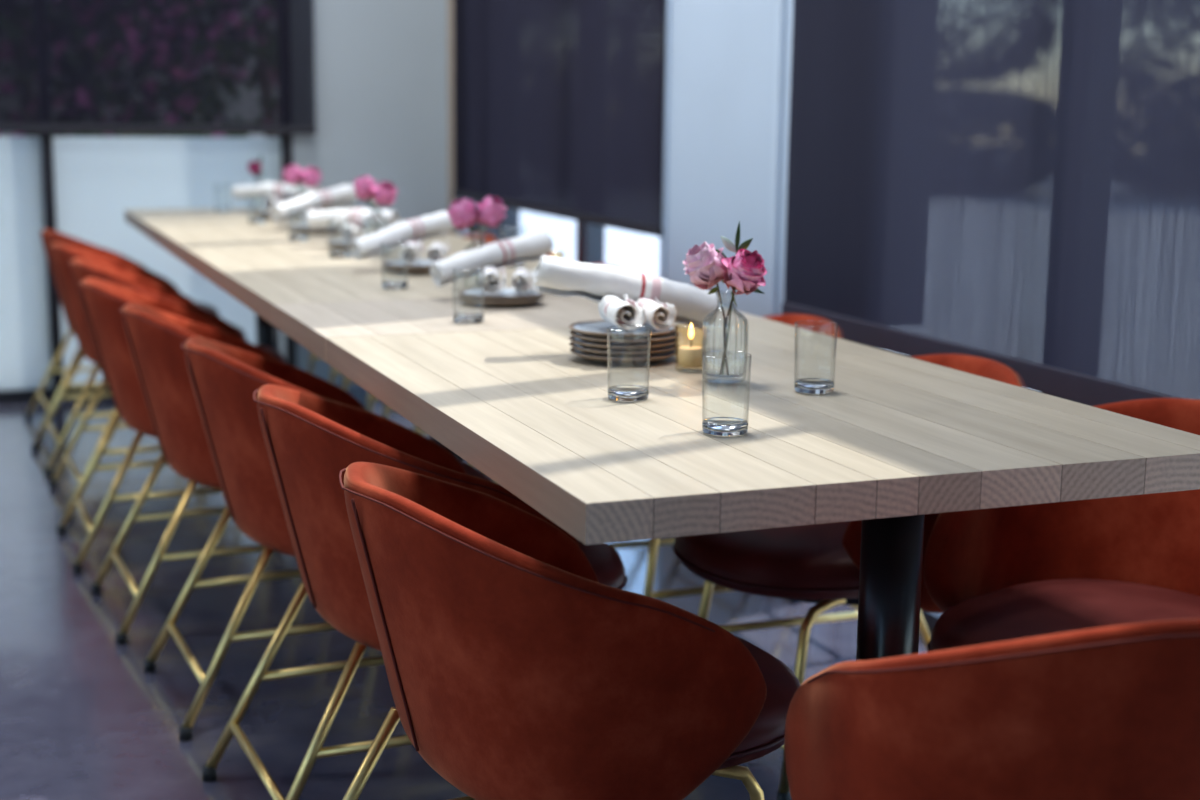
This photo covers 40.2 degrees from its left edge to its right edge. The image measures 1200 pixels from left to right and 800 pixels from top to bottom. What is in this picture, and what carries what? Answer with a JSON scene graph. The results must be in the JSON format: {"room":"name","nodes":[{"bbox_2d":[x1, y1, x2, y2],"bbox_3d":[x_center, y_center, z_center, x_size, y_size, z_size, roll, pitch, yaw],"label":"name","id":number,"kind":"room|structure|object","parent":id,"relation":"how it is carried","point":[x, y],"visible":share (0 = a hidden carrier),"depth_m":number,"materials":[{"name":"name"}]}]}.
{"room":"restaurant dining room","nodes":[
{"label":"restaurant dining room","id":0,"kind":"room"},
{"bbox_2d":[0,133,264,137],"bbox_3d":[-5.745,-2.313,7.762,9.900,4.320,0.200,-3,11,-21],"label":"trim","id":1,"kind":"structure","parent":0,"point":[1,134],"depth_m":9.29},
{"bbox_2d":[292,0,447,386],"bbox_3d":[-3.871,-1.635,5.743,6.870,3.500,0.170,-3,11,-21],"label":"wall","id":2,"kind":"structure","parent":0,"point":[381,65],"depth_m":6.89,"materials":[{"name":"grey paint"}]},
{"bbox_2d":[0,133,296,403],"bbox_3d":[-3.097,-1.424,6.033,3.901,3.000,0.070,-3,11,-21],"label":"window","id":3,"kind":"structure","parent":2,"relation":"in","point":[81,188],"depth_m":6.58,"materials":[{"name":"clear glass"}]},
{"bbox_2d":[0,0,315,133],"bbox_3d":[-2.996,-1.917,5.890,3.971,1.878,0.032,-3,11,-21],"label":"roller shade","id":4,"kind":"object","parent":2,"relation":"attached to","point":[67,66],"visible":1,"depth_m":6.49,"materials":[{"name":"black fabric"}]},
{"bbox_2d":[0,386,926,799],"bbox_3d":[-2.006,1.018,1.256,7.240,0.100,10.640,-3,11,-21],"label":"floor","id":5,"kind":"structure","parent":0,"point":[82,718],"depth_m":3.63,"materials":[{"name":"concrete"}]},
{"bbox_2d":[25,229,219,440],"bbox_3d":[-1.775,-0.272,6.117,0.704,0.732,0.614,-4,11,-24],"label":"barrel chair","id":6,"kind":"object","parent":5,"relation":"on","point":[48,236],"visible":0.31,"depth_m":5.95,"materials":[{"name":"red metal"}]},
{"bbox_2d":[32,242,247,475],"bbox_3d":[-1.557,-0.171,5.567,0.704,0.732,0.614,-4,11,-24],"label":"barrel chair","id":7,"kind":"object","parent":5,"relation":"on","point":[61,253],"visible":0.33,"depth_m":5.37,"materials":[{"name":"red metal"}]},
{"bbox_2d":[57,277,226,573],"bbox_3d":[-1.110,0.030,4.472,0.704,0.732,0.614,-4,11,-23],"label":"barrel chair","id":8,"kind":"object","parent":5,"relation":"on","point":[103,300],"visible":0.43,"depth_m":4.25,"materials":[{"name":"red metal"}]},
{"bbox_2d":[49,257,285,518],"bbox_3d":[-1.316,-0.071,5.026,0.704,0.732,0.614,-4,11,-24],"label":"barrel chair","id":9,"kind":"object","parent":5,"relation":"on","point":[81,268],"visible":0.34,"depth_m":4.85,"materials":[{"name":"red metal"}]},
{"bbox_2d":[91,303,280,644],"bbox_3d":[-0.843,0.130,3.930,0.704,0.732,0.614,-4,11,-24],"label":"barrel chair","id":10,"kind":"object","parent":5,"relation":"on","point":[155,337],"visible":0.45,"depth_m":3.70,"materials":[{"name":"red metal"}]},
{"bbox_2d":[144,337,492,741],"bbox_3d":[-0.561,0.231,3.384,0.704,0.732,0.614,-4,11,-24],"label":"barrel chair","id":11,"kind":"object","parent":5,"relation":"on","point":[224,379],"visible":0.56,"depth_m":3.16,"materials":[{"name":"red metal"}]},
{"bbox_2d":[308,231,447,383],"bbox_3d":[-0.876,-0.331,6.507,0.704,0.732,0.614,-3,11,-21],"label":"barrel chair","id":12,"kind":"object","parent":5,"relation":"on","point":[334,372],"visible":0.02,"depth_m":6.63,"materials":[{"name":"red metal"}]},
{"bbox_2d":[202,384,627,799],"bbox_3d":[-0.302,0.334,2.829,0.704,0.732,0.614,-4,11,-24],"label":"barrel chair","id":13,"kind":"object","parent":5,"relation":"on","point":[309,439],"visible":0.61,"depth_m":2.61,"materials":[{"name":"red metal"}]},
{"bbox_2d":[342,233,496,411],"bbox_3d":[-0.655,-0.229,5.948,0.704,0.732,0.614,-3,11,-21],"label":"barrel chair","id":14,"kind":"object","parent":5,"relation":"on","point":[487,238],"visible":0.03,"depth_m":5.98,"materials":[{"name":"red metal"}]},
{"bbox_2d":[124,207,768,461],"bbox_3d":[-0.765,-0.071,4.919,0.900,0.779,3.760,-3,11,-21],"label":"dining table","id":15,"kind":"object","parent":5,"relation":"on","point":[293,288],"visible":0.42,"depth_m":3.90,"materials":[{"name":"grey wood"}]},
{"bbox_2d":[214,185,230,211],"bbox_3d":[-1.464,-0.784,6.355,0.064,0.103,0.064,-2,11,-16],"label":"tumbler","id":16,"kind":"object","parent":15,"relation":"on","point":[222,209],"visible":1,"depth_m":6.34,"materials":[{"name":"clear glass"}]},
{"bbox_2d":[247,193,265,223],"bbox_3d":[-1.197,-0.667,5.718,0.064,0.103,0.064,-8,13,-41],"label":"tumbler","id":17,"kind":"object","parent":15,"relation":"on","point":[251,221],"visible":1,"depth_m":5.71,"materials":[{"name":"clear glass"}]},
{"bbox_2d":[254,212,301,217],"bbox_3d":[-1.188,-0.685,6.067,0.184,0.016,0.184,8,13,37],"label":"plate","id":18,"kind":"object","parent":15,"relation":"on","point":[256,213],"visible":0.36,"depth_m":6.02,"materials":[{"name":"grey ceramic"}]},
{"bbox_2d":[253,209,269,213],"bbox_3d":[-1.190,-0.695,6.065,0.184,0.016,0.184,1,10,2],"label":"plate","id":19,"kind":"object","parent":18,"relation":"on","point":[261,211],"visible":0.38,"depth_m":6.01,"materials":[{"name":"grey ceramic"}]},
{"bbox_2d":[231,183,321,209],"bbox_3d":[-1.245,-0.759,6.080,0.433,0.097,0.171,7,12,33],"label":"napkin","id":20,"kind":"object","parent":19,"relation":"on","point":[273,191],"visible":0.8,"depth_m":6.10,"materials":[{"name":"white fabric"}]},
{"bbox_2d":[287,206,308,240],"bbox_3d":[-0.926,-0.541,5.031,0.064,0.103,0.064,7,12,32],"label":"tumbler","id":21,"kind":"object","parent":15,"relation":"on","point":[291,237],"visible":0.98,"depth_m":5.02,"materials":[{"name":"clear glass"}]},
{"bbox_2d":[290,227,345,233],"bbox_3d":[-0.922,-0.557,5.369,0.184,0.016,0.184,-6,12,-34],"label":"plate","id":22,"kind":"object","parent":15,"relation":"on","point":[311,231],"visible":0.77,"depth_m":5.30,"materials":[{"name":"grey ceramic"}]},
{"bbox_2d":[290,223,341,228],"bbox_3d":[-0.922,-0.567,5.366,0.184,0.016,0.184,-2,11,-15],"label":"plate","id":23,"kind":"object","parent":22,"relation":"on","point":[295,225],"visible":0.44,"depth_m":5.32,"materials":[{"name":"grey ceramic"}]},
{"bbox_2d":[270,184,356,223],"bbox_3d":[-0.902,-0.652,5.451,0.202,0.115,0.376,8,12,34],"label":"napkin","id":24,"kind":"object","parent":23,"relation":"on","point":[343,194],"visible":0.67,"depth_m":5.46,"materials":[{"name":"white fabric"}]},
{"bbox_2d":[327,243,349,250],"bbox_3d":[-0.701,-0.445,4.755,0.184,0.016,0.184,0,10,-2],"label":"plate","id":25,"kind":"object","parent":15,"relation":"on","point":[345,248],"visible":0.28,"depth_m":4.69,"materials":[{"name":"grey ceramic"}]},
{"bbox_2d":[326,238,358,245],"bbox_3d":[-0.701,-0.455,4.754,0.184,0.016,0.184,-8,13,-39],"label":"plate","id":26,"kind":"object","parent":25,"relation":"on","point":[339,242],"visible":0.34,"depth_m":4.77,"materials":[{"name":"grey ceramic"}]},
{"bbox_2d":[306,208,397,240],"bbox_3d":[-0.744,-0.510,4.738,0.312,0.089,0.151,5,11,25],"label":"napkin","id":27,"kind":"object","parent":26,"relation":"on","point":[316,219],"visible":0.92,"depth_m":4.75,"materials":[{"name":"white fabric"}]},
{"bbox_2d":[328,219,351,257],"bbox_3d":[-0.712,-0.442,4.490,0.064,0.103,0.064,-4,11,-25],"label":"tumbler","id":28,"kind":"object","parent":15,"relation":"on","point":[333,254],"visible":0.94,"depth_m":4.48,"materials":[{"name":"clear glass"}]},
{"bbox_2d":[364,204,389,254],"bbox_3d":[-0.625,-0.478,4.594,0.071,0.138,0.071,-3,11,-21],"label":"bud vase","id":29,"kind":"object","parent":15,"relation":"on","point":[372,204],"visible":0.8,"depth_m":4.59,"materials":[{"name":"clear glass"}]},
{"bbox_2d":[353,175,375,232],"bbox_3d":[-0.654,-0.523,4.584,0.070,0.210,0.075,-3,11,-21],"label":"rose","id":30,"kind":"object","parent":29,"relation":"in","point":[363,190],"visible":0.99,"depth_m":4.55,"materials":[{"name":"pink plant"}]},
{"bbox_2d":[366,200,377,217],"bbox_3d":[-0.629,-0.506,4.587,0.056,0.177,0.012,-1,10,-8],"label":"leaf sprig","id":31,"kind":"object","parent":29,"relation":"in","point":[367,201],"visible":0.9,"depth_m":4.58,"materials":[{"name":"green plant"}]},
{"bbox_2d":[371,181,396,231],"bbox_3d":[-0.599,-0.512,4.565,0.072,0.196,0.073,-3,11,-21],"label":"rose","id":32,"kind":"object","parent":29,"relation":"in","point":[385,192],"visible":0.99,"depth_m":4.54,"materials":[{"name":"pink plant"}]},
{"bbox_2d":[381,242,408,288],"bbox_3d":[-0.470,-0.307,3.754,0.064,0.103,0.064,10,14,43],"label":"tumbler","id":33,"kind":"object","parent":15,"relation":"on","point":[389,284],"visible":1,"depth_m":3.74,"materials":[{"name":"clear glass"}]},
{"bbox_2d":[383,265,429,273],"bbox_3d":[-0.454,-0.331,4.132,0.184,0.016,0.184,-8,13,-41],"label":"plate","id":34,"kind":"object","parent":15,"relation":"on","point":[405,271],"visible":0.44,"depth_m":4.06,"materials":[{"name":"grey ceramic"}]},
{"bbox_2d":[382,259,434,268],"bbox_3d":[-0.456,-0.340,4.128,0.184,0.016,0.184,-5,12,-29],"label":"plate","id":35,"kind":"object","parent":34,"relation":"on","point":[395,263],"visible":0.6,"depth_m":4.15,"materials":[{"name":"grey ceramic"}]},
{"bbox_2d":[349,211,453,262],"bbox_3d":[-0.444,-0.415,4.168,0.222,0.111,0.339,8,13,37],"label":"napkin","id":36,"kind":"object","parent":35,"relation":"on","point":[411,232],"visible":0.99,"depth_m":4.16,"materials":[{"name":"white fabric"}]},
{"bbox_2d":[452,268,484,323],"bbox_3d":[-0.255,-0.203,3.182,0.064,0.103,0.064,5,11,24],"label":"tumbler","id":37,"kind":"object","parent":15,"relation":"on","point":[464,317],"visible":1,"depth_m":3.17,"materials":[{"name":"clear glass"}]},
{"bbox_2d":[463,231,493,288],"bbox_3d":[-0.272,-0.310,3.674,0.071,0.138,0.071,-3,11,-21],"label":"bud vase","id":38,"kind":"object","parent":15,"relation":"on","point":[485,231],"visible":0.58,"depth_m":3.66,"materials":[{"name":"clear glass"}]},
{"bbox_2d":[447,197,480,287],"bbox_3d":[-0.308,-0.350,3.659,0.068,0.204,0.072,8,12,35],"label":"rose","id":39,"kind":"object","parent":38,"relation":"in","point":[462,213],"visible":0.99,"depth_m":3.63,"materials":[{"name":"pink plant"}]},
{"bbox_2d":[467,222,488,287],"bbox_3d":[-0.276,-0.338,3.667,0.056,0.177,0.012,-1,10,-8],"label":"leaf sprig","id":40,"kind":"object","parent":38,"relation":"in","point":[472,227],"visible":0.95,"depth_m":3.66,"materials":[{"name":"green plant"}]},
{"bbox_2d":[476,196,506,287],"bbox_3d":[-0.244,-0.351,3.655,0.072,0.209,0.071,-3,11,-21],"label":"rose","id":41,"kind":"object","parent":38,"relation":"in","point":[490,212],"visible":0.99,"depth_m":3.63,"materials":[{"name":"pink plant"}]},
{"bbox_2d":[458,295,543,306],"bbox_3d":[-0.211,-0.213,3.490,0.184,0.016,0.184,-5,12,-30],"label":"plate","id":42,"kind":"object","parent":15,"relation":"on","point":[462,297],"visible":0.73,"depth_m":3.42,"materials":[{"name":"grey ceramic"}]},
{"bbox_2d":[459,287,543,300],"bbox_3d":[-0.209,-0.223,3.490,0.184,0.016,0.184,-7,13,-37],"label":"plate","id":43,"kind":"object","parent":42,"relation":"on","point":[508,293],"visible":0.84,"depth_m":3.50,"materials":[{"name":"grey ceramic"}]},
{"bbox_2d":[430,231,552,293],"bbox_3d":[-0.182,-0.299,3.542,0.297,0.111,0.243,-7,13,-37],"label":"napkin","id":44,"kind":"object","parent":43,"relation":"on","point":[491,257],"visible":0.98,"depth_m":3.57,"materials":[{"name":"white fabric"}]},
{"bbox_2d":[501,226,524,266],"bbox_3d":[-0.227,-0.402,4.296,0.064,0.103,0.064,-6,12,-34],"label":"tumbler","id":45,"kind":"object","parent":15,"relation":"on","point":[522,264],"visible":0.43,"depth_m":4.28,"materials":[{"name":"clear glass"}]},
{"bbox_3d":[-1.321,-0.803,6.365,0.071,0.137,0.071,-3,11,-21],"label":"bud vase","id":46,"kind":"object","parent":15,"relation":"on","visible":0},
{"bbox_2d":[247,160,261,208],"bbox_3d":[-1.334,-0.834,6.346,0.057,0.187,0.056,3,10,11],"label":"rose","id":47,"kind":"object","parent":46,"relation":"in","point":[254,167],"visible":0.99,"depth_m":6.32,"materials":[{"name":"pink plant"}]},
{"bbox_2d":[259,156,265,208],"bbox_3d":[-1.324,-0.847,6.355,0.056,0.208,0.012,-1,10,-8],"label":"leaf sprig","id":48,"kind":"object","parent":46,"relation":"in","point":[260,158],"visible":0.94,"depth_m":6.35,"materials":[{"name":"green plant"}]},
{"bbox_3d":[-1.006,-0.655,5.556,0.071,0.137,0.071,-3,11,-21],"label":"bud vase","id":49,"kind":"object","parent":15,"relation":"on","visible":0},
{"bbox_2d":[282,164,302,214],"bbox_3d":[-1.037,-0.694,5.535,0.068,0.204,0.072,3,10,11],"label":"rose","id":50,"kind":"object","parent":49,"relation":"in","point":[292,175],"visible":1,"depth_m":5.51,"materials":[{"name":"pink plant"}]},
{"bbox_2d":[300,166,321,222],"bbox_3d":[-0.977,-0.691,5.537,0.073,0.198,0.070,-3,11,-21],"label":"rose","id":51,"kind":"object","parent":49,"relation":"in","point":[311,176],"visible":0.98,"depth_m":5.51,"materials":[{"name":"pink plant"}]},
{"bbox_2d":[382,251,554,433],"bbox_3d":[-0.430,-0.124,5.380,0.704,0.732,0.614,-3,11,-21],"label":"barrel chair","id":52,"kind":"object","parent":5,"relation":"on","point":[386,409],"visible":0.02,"depth_m":5.50,"materials":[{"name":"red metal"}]},
{"bbox_2d":[339,462,799,799],"bbox_3d":[-0.065,0.443,2.232,0.704,0.732,0.614,-4,11,-24],"label":"barrel chair","id":53,"kind":"object","parent":5,"relation":"on","point":[513,672],"visible":0.98,"depth_m":1.96,"materials":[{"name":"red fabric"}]},
{"bbox_2d":[607,314,857,609],"bbox_3d":[0.245,0.188,3.675,0.704,0.732,0.614,-3,11,-21],"label":"barrel chair","id":54,"kind":"object","parent":5,"relation":"on","point":[823,326],"visible":0.07,"depth_m":3.60,"materials":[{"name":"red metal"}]},
{"bbox_2d":[326,320,1199,660],"bbox_3d":[0.159,0.358,2.585,0.900,0.779,1.326,-3,11,-21],"label":"dining table","id":55,"kind":"object","parent":5,"relation":"on","point":[898,440],"visible":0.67,"depth_m":2.19,"materials":[{"name":"brown wood"}]},
{"bbox_2d":[570,347,677,363],"bbox_3d":[0.041,-0.076,2.742,0.184,0.016,0.184,-3,11,-21],"label":"plate","id":56,"kind":"object","parent":55,"relation":"on","point":[611,360],"visible":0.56,"depth_m":2.68,"materials":[{"name":"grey ceramic"}]},
{"bbox_2d":[569,341,678,357],"bbox_3d":[0.040,-0.086,2.743,0.184,0.016,0.184,8,13,37],"label":"plate","id":57,"kind":"object","parent":56,"relation":"on","point":[616,354],"visible":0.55,"depth_m":2.68,"materials":[{"name":"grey ceramic"}]},
{"bbox_2d":[569,335,678,351],"bbox_3d":[0.040,-0.096,2.740,0.184,0.016,0.184,6,11,26],"label":"plate","id":58,"kind":"object","parent":57,"relation":"on","point":[572,338],"visible":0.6,"depth_m":2.67,"materials":[{"name":"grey ceramic"}]},
{"bbox_2d":[570,330,679,345],"bbox_3d":[0.042,-0.105,2.738,0.184,0.016,0.184,3,10,13],"label":"plate","id":59,"kind":"object","parent":58,"relation":"on","point":[674,334],"visible":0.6,"depth_m":2.67,"materials":[{"name":"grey ceramic"}]},
{"bbox_2d":[568,320,677,339],"bbox_3d":[0.039,-0.115,2.738,0.184,0.016,0.184,1,10,3],"label":"plate","id":60,"kind":"object","parent":59,"relation":"on","point":[600,329],"visible":0.86,"depth_m":2.74,"materials":[{"name":"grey ceramic"}]},
{"bbox_2d":[533,255,719,332],"bbox_3d":[0.067,-0.173,2.757,0.336,0.137,0.200,-3,11,-21],"label":"napkin","id":61,"kind":"object","parent":60,"relation":"on","point":[635,298],"visible":0.99,"depth_m":2.76,"materials":[{"name":"white fabric"}]},
{"bbox_2d":[607,325,650,401],"bbox_3d":[0.041,-0.053,2.364,0.064,0.103,0.064,-9,14,-42],"label":"tumbler","id":62,"kind":"object","parent":55,"relation":"on","point":[624,393],"visible":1,"depth_m":2.35,"materials":[{"name":"clear glass"}]},
{"bbox_2d":[675,322,707,371],"bbox_3d":[0.146,-0.087,2.631,0.053,0.078,0.053,-3,11,-21],"label":"votive candle","id":63,"kind":"object","parent":55,"relation":"on","point":[688,356],"visible":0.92,"depth_m":2.62,"materials":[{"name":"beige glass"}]},
{"bbox_2d":[702,291,747,383],"bbox_3d":[0.193,-0.098,2.520,0.071,0.138,0.071,-3,11,-21],"label":"bud vase","id":64,"kind":"object","parent":55,"relation":"on","point":[707,318],"visible":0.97,"depth_m":2.52,"materials":[{"name":"clear glass"}]},
{"bbox_2d":[682,241,728,374],"bbox_3d":[0.159,-0.140,2.508,0.071,0.206,0.069,9,13,40],"label":"rose","id":65,"kind":"object","parent":64,"relation":"in","point":[705,268],"visible":0.99,"depth_m":2.48,"materials":[{"name":"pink plant"}]},
{"bbox_2d":[708,221,764,373],"bbox_3d":[0.205,-0.155,2.509,0.095,0.237,0.027,-2,10,-13],"label":"leaf sprig","id":66,"kind":"object","parent":64,"relation":"in","point":[728,244],"visible":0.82,"depth_m":2.50,"materials":[{"name":"green plant"}]},
{"bbox_2d":[719,249,766,374],"bbox_3d":[0.215,-0.130,2.486,0.069,0.197,0.069,0,10,-3],"label":"rose","id":67,"kind":"object","parent":64,"relation":"in","point":[744,272],"visible":1,"depth_m":2.46,"materials":[{"name":"pink plant"}]},
{"bbox_2d":[702,351,751,436],"bbox_3d":[0.163,-0.008,2.124,0.064,0.103,0.064,-3,11,-21],"label":"tumbler","id":68,"kind":"object","parent":55,"relation":"on","point":[715,426],"visible":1,"depth_m":2.11,"materials":[{"name":"clear glass"}]},
{"bbox_2d":[794,320,837,393],"bbox_3d":[0.321,-0.064,2.442,0.064,0.103,0.064,4,11,16],"label":"tumbler","id":69,"kind":"object","parent":55,"relation":"on","point":[805,385],"visible":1,"depth_m":2.43,"materials":[{"name":"clear glass"}]},
{"bbox_2d":[672,354,1025,799],"bbox_3d":[0.485,0.297,3.081,0.704,0.732,0.614,-3,11,-21],"label":"barrel chair","id":70,"kind":"object","parent":5,"relation":"on","point":[819,564],"visible":0.16,"depth_m":2.85,"materials":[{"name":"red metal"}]},
{"bbox_2d":[784,619,1199,799],"bbox_3d":[0.525,0.518,1.850,0.614,0.732,0.704,-3,11,-19],"label":"barrel chair","id":71,"kind":"object","parent":5,"relation":"on","point":[1108,712],"visible":1,"depth_m":1.57,"materials":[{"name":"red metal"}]},
{"bbox_2d":[923,398,1199,651],"bbox_3d":[0.826,0.396,2.554,0.704,0.732,0.614,-9,14,-44],"label":"barrel chair","id":72,"kind":"object","parent":5,"relation":"on","point":[999,574],"visible":0.5,"depth_m":2.68,"materials":[{"name":"red leather"}]},
{"bbox_2d":[458,0,791,316],"bbox_3d":[1.272,-0.959,2.300,0.170,3.500,10.440,-3,11,-21],"label":"wall","id":73,"kind":"structure","parent":0,"point":[722,51],"depth_m":4.51,"materials":[{"name":"white paint"}]},
{"bbox_2d":[447,0,451,233],"bbox_3d":[-0.628,-1.795,6.844,0.018,3.480,0.040,-3,11,-21],"label":"trim","id":74,"kind":"structure","parent":73,"relation":"attached to","point":[449,41],"depth_m":6.93,"materials":[{"name":"beige paint"}]},
{"bbox_2d":[451,0,457,235],"bbox_3d":[-0.605,-1.784,6.787,0.018,3.480,0.025,-3,11,-21],"label":"trim","id":75,"kind":"structure","parent":73,"relation":"attached to","point":[454,230],"depth_m":6.87,"materials":[{"name":"beige paint"}]},
{"bbox_2d":[480,202,604,263],"bbox_3d":[-0.111,-1.590,5.734,0.125,3.500,2.050,-3,11,-21],"label":"window","id":76,"kind":"structure","parent":73,"relation":"in","point":[590,238],"depth_m":5.74,"materials":[{"name":"grey glass"}]},
{"bbox_2d":[453,0,665,236],"bbox_3d":[-0.208,-1.345,5.797,0.032,1.366,2.239,-3,11,-21],"label":"roller shade","id":77,"kind":"object","parent":73,"relation":"attached to","point":[559,104],"visible":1,"depth_m":5.62,"materials":[{"name":"black fabric"}]},
{"bbox_2d":[659,0,670,277],"bbox_3d":[0.201,-1.412,4.757,0.014,3.480,0.024,-3,11,-21],"label":"trim","id":78,"kind":"structure","parent":73,"relation":"attached to","point":[663,240],"depth_m":4.86,"materials":[{"name":"white paint"}]},
{"bbox_2d":[766,0,785,315],"bbox_3d":[0.462,-1.290,4.098,0.014,3.480,0.035,-3,11,-21],"label":"trim","id":79,"kind":"structure","parent":73,"relation":"attached to","point":[780,11],"depth_m":4.21,"materials":[{"name":"white paint"}]},
{"bbox_2d":[783,0,793,301],"bbox_3d":[0.498,-1.274,4.006,0.014,3.480,0.055,-3,11,-21],"label":"trim","id":80,"kind":"structure","parent":73,"relation":"attached to","point":[792,0],"depth_m":4.13,"materials":[{"name":"white paint"}]},
{"bbox_2d":[782,0,1199,405],"bbox_3d":[1.092,-0.664,2.523,0.032,1.525,3.414,-3,11,-21],"label":"roller shade","id":81,"kind":"object","parent":73,"relation":"attached to","point":[1015,184],"visible":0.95,"depth_m":3.27,"materials":[{"name":"fabric"}]},
{"label":"outside","id":82,"kind":"structure","parent":0,"visible":0},
{"bbox_2d":[519,210,659,275],"bbox_3d":[6.962,0.659,4.609,75.000,0.130,80.000,-3,11,-21],"label":"paving","id":83,"kind":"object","parent":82,"point":[637,252],"depth_m":16.11,"materials":[{"name":"white"}]},
{"bbox_2d":[9,133,278,137],"bbox_3d":[-3.493,-2.157,7.803,6.017,4.065,1.467,-3,11,-21],"label":"bougainvillea","id":84,"kind":"object","parent":83,"relation":"on","point":[17,134],"visible":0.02,"depth_m":8.08,"materials":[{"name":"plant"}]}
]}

